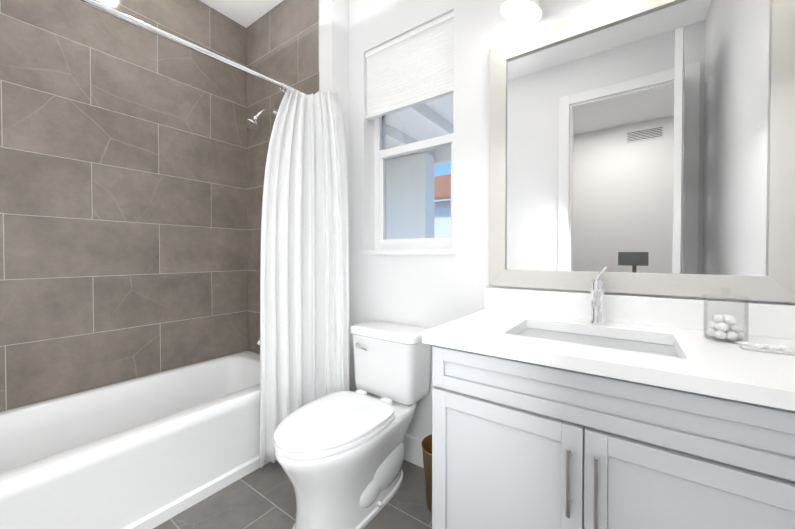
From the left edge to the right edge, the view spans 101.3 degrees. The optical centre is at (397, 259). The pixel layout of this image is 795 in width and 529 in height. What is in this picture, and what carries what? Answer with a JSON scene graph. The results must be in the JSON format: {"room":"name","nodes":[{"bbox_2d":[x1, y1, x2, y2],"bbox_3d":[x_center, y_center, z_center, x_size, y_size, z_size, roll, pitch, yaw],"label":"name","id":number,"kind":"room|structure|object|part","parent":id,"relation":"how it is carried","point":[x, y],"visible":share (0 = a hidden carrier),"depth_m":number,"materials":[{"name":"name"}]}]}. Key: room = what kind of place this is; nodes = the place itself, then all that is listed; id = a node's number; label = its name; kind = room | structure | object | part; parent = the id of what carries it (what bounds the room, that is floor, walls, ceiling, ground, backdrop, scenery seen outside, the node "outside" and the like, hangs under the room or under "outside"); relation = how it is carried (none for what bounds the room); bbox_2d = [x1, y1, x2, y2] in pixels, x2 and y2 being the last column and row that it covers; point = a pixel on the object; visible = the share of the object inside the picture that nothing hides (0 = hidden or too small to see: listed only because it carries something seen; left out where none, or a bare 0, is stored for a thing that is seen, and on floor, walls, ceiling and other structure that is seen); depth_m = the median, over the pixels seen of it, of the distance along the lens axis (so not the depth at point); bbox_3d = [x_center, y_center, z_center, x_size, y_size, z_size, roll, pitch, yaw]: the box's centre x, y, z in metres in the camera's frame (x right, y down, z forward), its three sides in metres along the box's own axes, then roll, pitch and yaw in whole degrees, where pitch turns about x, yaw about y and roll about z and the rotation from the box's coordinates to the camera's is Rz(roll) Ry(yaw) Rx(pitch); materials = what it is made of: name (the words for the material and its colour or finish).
{"room":"bathroom","nodes":[
{"label":"bathroom","id":0,"kind":"room"},
{"bbox_2d":[0,0,247,411],"bbox_3d":[-1.589,-0.351,1.916,0.120,2.900,2.090,1,1,36],"label":"tiled wall","id":1,"kind":"structure","parent":0,"point":[123,209],"depth_m":1.83,"materials":[{"name":"tile"}]},
{"bbox_2d":[199,0,282,27],"bbox_3d":[-0.696,-1.748,0.057,3.720,0.100,4.040,1,1,36],"label":"ceiling","id":2,"kind":"structure","parent":0,"point":[245,13],"depth_m":2.24,"materials":[{"name":"white paint"}]},
{"bbox_2d":[153,460,431,528],"bbox_3d":[-0.696,1.172,0.094,3.720,0.100,4.040,1,1,36],"label":"floor","id":3,"kind":"structure","parent":0,"point":[263,497],"depth_m":1.45,"materials":[{"name":"tile"}]},
{"bbox_2d":[0,351,268,528],"bbox_3d":[-1.287,0.898,1.596,0.756,0.410,1.596,1,1,36],"label":"tub","id":4,"kind":"object","parent":3,"relation":"on","point":[152,451],"visible":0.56,"depth_m":1.48,"materials":[{"name":"ceramic"}]},
{"bbox_2d":[274,320,430,528],"bbox_3d":[-0.198,0.729,1.484,0.420,0.750,0.768,1,1,36],"label":"toilet","id":5,"kind":"object","parent":3,"relation":"on","point":[339,455],"visible":1,"depth_m":1.38,"materials":[{"name":"ceramic"}]},
{"bbox_2d":[421,434,431,512],"bbox_3d":[0.204,0.967,1.465,0.194,0.275,0.194,1,1,36],"label":"trash can","id":6,"kind":"object","parent":3,"relation":"on","point":[426,444],"visible":0.23,"depth_m":1.43,"materials":[{"name":"gold metal"}]},
{"bbox_2d":[422,267,794,528],"bbox_3d":[0.633,0.571,1.008,0.965,1.079,0.584,1,1,36],"label":"bathroom vanity","id":7,"kind":"object","parent":3,"relation":"on","point":[596,407],"visible":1,"depth_m":0.84,"materials":[{"name":"grey paint"}]},
{"bbox_2d":[589,267,605,323],"bbox_3d":[0.705,0.131,1.157,0.054,0.204,0.166,1,1,36],"label":"faucet","id":8,"kind":"object","parent":7,"relation":"on","point":[597,292],"depth_m":1.18,"materials":[{"name":"silver metal"}]},
{"bbox_3d":[0.960,0.158,0.955,0.104,0.155,0.104,1,1,36],"label":"jar glass","id":9,"kind":"part","parent":7,"relation":"part of","materials":[{"name":"white"}]},
{"bbox_3d":[0.969,0.230,0.857,0.110,0.014,0.080,1,1,36],"label":"dish","id":10,"kind":"part","parent":7,"relation":"part of","materials":[{"name":"ceramic"}]},
{"bbox_2d":[246,0,348,353],"bbox_3d":[-0.656,-0.357,2.324,0.920,2.900,0.340,1,1,36],"label":"wall","id":11,"kind":"structure","parent":0,"point":[282,41],"depth_m":2.19,"materials":[{"name":"tile"}]},
{"bbox_2d":[76,0,313,95],"bbox_3d":[-0.987,-0.937,1.341,0.060,0.134,1.627,1,1,36],"label":"curtain rod","id":12,"kind":"object","parent":11,"relation":"attached to","point":[133,21],"visible":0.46,"depth_m":1.39,"materials":[{"name":"silver metal"}]},
{"bbox_2d":[260,87,349,467],"bbox_3d":[-0.494,0.058,1.749,0.324,1.996,0.406,1,1,36],"label":"shower curtain","id":13,"kind":"object","parent":12,"relation":"hanging from","point":[304,316],"visible":0.92,"depth_m":1.81,"materials":[{"name":"white fabric"}]},
{"bbox_2d":[244,108,277,130],"bbox_3d":[-0.900,-0.935,2.148,0.092,0.198,0.216,1,1,36],"label":"shower head","id":14,"kind":"object","parent":11,"relation":"attached to","point":[251,124],"visible":1,"depth_m":2.11},
{"bbox_2d":[319,0,319,92],"bbox_3d":[-0.472,-0.517,1.978,0.004,2.409,0.004,1,1,36],"label":"trim","id":15,"kind":"structure","parent":11,"relation":"attached to","point":[319,46],"depth_m":1.97,"materials":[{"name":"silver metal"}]},
{"bbox_2d":[349,0,794,439],"bbox_3d":[0.550,-0.347,1.544,1.950,2.900,0.200,1,1,36],"label":"wall","id":16,"kind":"structure","parent":0,"point":[430,291],"depth_m":1.67,"materials":[{"name":"white paint"}]},
{"bbox_2d":[359,95,456,254],"bbox_3d":[0.078,-0.634,1.843,0.630,1.211,0.178,1,1,36],"label":"window","id":17,"kind":"structure","parent":16,"relation":"in","point":[426,245],"depth_m":1.92,"materials":[{"name":"white plastic"}]},
{"bbox_2d":[365,11,453,119],"bbox_3d":[0.056,-1.043,1.806,0.582,0.391,0.040,1,1,36],"label":"window blind","id":18,"kind":"object","parent":16,"relation":"attached to","point":[414,67],"visible":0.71,"depth_m":1.78,"materials":[{"name":"white fabric"}]},
{"bbox_2d":[403,434,423,467],"bbox_3d":[0.058,1.030,1.782,0.885,0.140,0.013,1,1,36],"label":"baseboard","id":19,"kind":"structure","parent":16,"relation":"attached to","point":[413,451],"depth_m":1.74,"materials":[{"name":"white paint"}]},
{"bbox_2d":[385,94,452,164],"bbox_3d":[0.203,-1.491,3.438,9.000,0.300,2.465,1,1,36],"label":"soffit","id":20,"kind":"structure","parent":16,"relation":"attached to","point":[431,132],"depth_m":3.70,"materials":[{"name":"white paint"}]},
{"bbox_2d":[500,0,541,23],"bbox_3d":[0.732,-1.089,1.145,0.735,0.247,0.218,1,1,36],"label":"sconce","id":21,"kind":"object","parent":16,"relation":"attached to","point":[523,11],"visible":1,"depth_m":1.35,"materials":[{"name":"white glass"}]},
{"bbox_2d":[489,0,794,301],"bbox_3d":[0.806,-0.415,1.220,0.942,1.075,0.022,1,1,36],"label":"mirror","id":22,"kind":"object","parent":16,"relation":"attached to","point":[641,146],"visible":1,"depth_m":1.16,"materials":[{"name":"grey mirror"}]},
{"label":"outside","id":23,"kind":"structure","parent":0,"visible":0},
{"bbox_3d":[10.166,0.989,18.208,50.000,0.100,38.060,1,1,36],"label":"ground","id":24,"kind":"structure","parent":23,"visible":0},
{"bbox_2d":[386,152,434,239],"bbox_3d":[-2.045,-0.177,6.222,6.120,2.540,0.250,1,1,36],"label":"wing","id":25,"kind":"object","parent":24,"relation":"on","point":[399,213],"depth_m":4.48},
{"bbox_2d":[434,174,450,237],"bbox_3d":[0.988,-1.333,12.251,21.000,4.697,4.666,1,1,36],"label":"neighbor","id":26,"kind":"object","parent":24,"relation":"on","point":[445,182],"depth_m":9.82,"materials":[{"name":"white paint"}]}
]}

